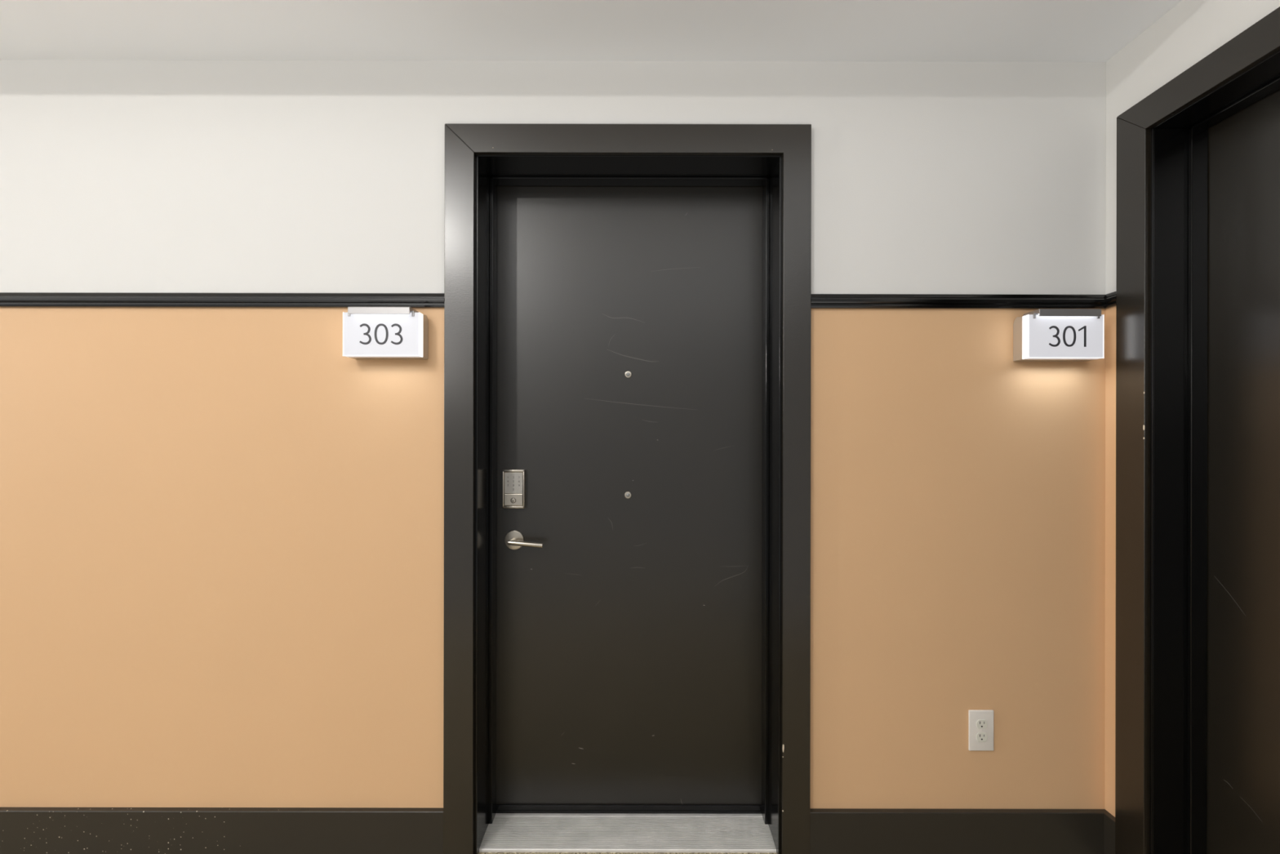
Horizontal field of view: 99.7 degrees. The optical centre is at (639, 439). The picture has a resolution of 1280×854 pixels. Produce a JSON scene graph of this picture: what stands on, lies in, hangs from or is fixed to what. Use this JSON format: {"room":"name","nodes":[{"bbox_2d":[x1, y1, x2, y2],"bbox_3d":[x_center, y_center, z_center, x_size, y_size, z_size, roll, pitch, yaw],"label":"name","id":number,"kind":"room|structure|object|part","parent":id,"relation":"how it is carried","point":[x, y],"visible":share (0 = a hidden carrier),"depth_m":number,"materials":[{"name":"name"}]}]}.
{"room":"apartment hallway","nodes":[
{"label":"apartment hallway","id":0,"kind":"room"},
{"bbox_2d":[0,59,1106,808],"bbox_3d":[-4.782,-0.224,1.796,12.436,3.000,0.260,0,0,0],"label":"wall","id":1,"kind":"structure","parent":0,"point":[222,529],"depth_m":1.67,"materials":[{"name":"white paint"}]},
{"bbox_2d":[0,806,443,853],"bbox_3d":[-5.801,1.200,1.658,10.402,0.150,0.016,0,0,0],"label":"baseboard","id":2,"kind":"structure","parent":1,"relation":"attached to","point":[23,829],"depth_m":1.65,"materials":[{"name":"black paint"}]},
{"bbox_2d":[0,292,444,307],"bbox_3d":[-5.798,-0.438,1.657,10.402,0.043,0.019,0,0,0],"label":"trim","id":3,"kind":"structure","parent":1,"relation":"attached to","point":[6,299],"depth_m":1.65,"materials":[{"name":"black paint"}]},
{"bbox_2d":[342,306,428,359],"bbox_3d":[-0.765,-0.319,1.624,0.227,0.142,0.084,0,0,0],"label":"number sign","id":4,"kind":"object","parent":1,"relation":"attached to","point":[368,332],"visible":1,"depth_m":1.60,"materials":[{"name":"white plastic"}]},
{"bbox_2d":[347,306,418,314],"bbox_3d":[-0.765,-0.380,1.616,0.181,0.022,0.068,0,0,0],"label":"hood","id":5,"kind":"object","parent":4,"relation":"attached to","point":[351,310],"depth_m":1.58,"materials":[{"name":"white metal"}]},
{"bbox_2d":[443,124,811,853],"bbox_3d":[-0.039,0.160,1.657,1.120,2.249,0.019,0,0,0],"label":"trim","id":6,"kind":"structure","parent":1,"relation":"attached to","point":[463,142],"depth_m":1.65,"materials":[{"name":"black paint"}]},
{"bbox_2d":[474,155,782,853],"bbox_3d":[-0.036,0.191,1.795,0.987,2.188,0.266,0,0,0],"label":"trim","id":7,"kind":"structure","parent":1,"relation":"attached to","point":[492,171],"depth_m":1.75,"materials":[{"name":"black paint"}]},
{"bbox_2d":[495,186,762,813],"bbox_3d":[-0.036,0.199,1.837,0.924,2.141,0.104,0,0,0],"label":"door","id":8,"kind":"structure","parent":1,"relation":"in","point":[629,457],"depth_m":1.84,"materials":[{"name":"black paint"}]},
{"bbox_3d":[-0.380,0.346,1.793,0.116,0.026,0.016,0,0,0],"label":"lever","id":9,"kind":"part","parent":8,"relation":"part of","materials":[{"name":"silver metal"}]},
{"bbox_2d":[809,808,1115,853],"bbox_3d":[0.976,1.212,1.638,0.914,0.150,0.056,0,0,0],"label":"baseboard","id":10,"kind":"structure","parent":1,"relation":"attached to","point":[832,830],"depth_m":1.65,"materials":[{"name":"black paint"}]},
{"bbox_2d":[810,291,1115,309],"bbox_3d":[0.979,-0.426,1.638,0.914,0.043,0.056,0,0,0],"label":"trim","id":11,"kind":"structure","parent":1,"relation":"attached to","point":[818,300],"depth_m":1.65,"materials":[{"name":"black paint"}]},
{"bbox_2d":[968,709,993,750],"bbox_3d":[1.050,0.893,1.662,0.077,0.125,0.008,0,0,0],"label":"wall outlet","id":12,"kind":"object","parent":1,"relation":"attached to","point":[980,722],"visible":1,"depth_m":1.66,"materials":[{"name":"white plastic"}]},
{"bbox_2d":[976,732,987,742],"bbox_3d":[1.050,0.912,1.659,0.034,0.029,0.002,0,0,0],"label":"receptacle","id":13,"kind":"object","parent":12,"relation":"attached to","point":[980,736],"depth_m":1.66,"materials":[{"name":"white plastic"}]},
{"bbox_2d":[976,719,987,728],"bbox_3d":[1.050,0.873,1.659,0.034,0.029,0.002,0,0,0],"label":"receptacle","id":14,"kind":"object","parent":12,"relation":"attached to","point":[980,723],"depth_m":1.66,"materials":[{"name":"white plastic"}]},
{"bbox_2d":[1013,308,1104,361],"bbox_3d":[1.261,-0.313,1.624,0.224,0.142,0.084,0,0,0],"label":"number sign","id":15,"kind":"object","parent":1,"relation":"attached to","point":[1041,335],"visible":1,"depth_m":1.60,"materials":[{"name":"white plastic"}]},
{"bbox_2d":[1022,308,1101,316],"bbox_3d":[1.261,-0.373,1.616,0.181,0.022,0.068,0,0,0],"label":"hood","id":16,"kind":"object","parent":15,"relation":"attached to","point":[1041,312],"depth_m":1.58,"materials":[{"name":"white metal"}]},
{"bbox_2d":[0,0,1182,62],"bbox_3d":[-4.710,-1.500,-1.094,12.816,0.647,5.520,0,0,0],"label":"ceiling","id":17,"kind":"structure","parent":0,"point":[465,30],"depth_m":1.54,"materials":[{"name":"white paint"}]},
{"bbox_2d":[478,851,777,853],"bbox_3d":[-4.655,1.327,0.696,12.696,0.100,2.460,0,0,0],"label":"floor","id":18,"kind":"structure","parent":0,"point":[478,851],"depth_m":1.68,"materials":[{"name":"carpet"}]},
{"bbox_2d":[479,813,776,852],"bbox_3d":[-0.038,1.278,1.762,0.927,0.013,0.158,0,0,0],"label":"threshold","id":19,"kind":"object","parent":18,"relation":"on","point":[508,832],"visible":0.91,"depth_m":1.75,"materials":[{"name":"concrete"}]},
{"bbox_2d":[1104,0,1279,816],"bbox_3d":[1.566,-0.212,0.996,0.260,3.000,1.860,0,0,0],"label":"wall","id":20,"kind":"structure","parent":0,"point":[1192,30],"depth_m":1.60,"materials":[{"name":"white paint"}]},
{"bbox_2d":[1115,6,1279,853],"bbox_3d":[1.426,0.163,1.046,0.019,2.249,1.127,0,0,0],"label":"trim","id":21,"kind":"structure","parent":20,"relation":"attached to","point":[1260,41],"depth_m":1.54,"materials":[{"name":"black paint"}]},
{"bbox_2d":[1149,50,1279,853],"bbox_3d":[1.564,0.194,1.045,0.266,2.188,0.987,0,0,0],"label":"trim","id":22,"kind":"structure","parent":20,"relation":"attached to","point":[1179,144],"depth_m":1.51,"materials":[{"name":"black paint"}]},
{"bbox_2d":[1206,88,1279,853],"bbox_3d":[1.594,0.202,1.045,0.050,2.140,0.924,0,0,0],"label":"door","id":23,"kind":"structure","parent":20,"relation":"in","point":[1243,587],"depth_m":1.41,"materials":[{"name":"black paint"}]}
]}

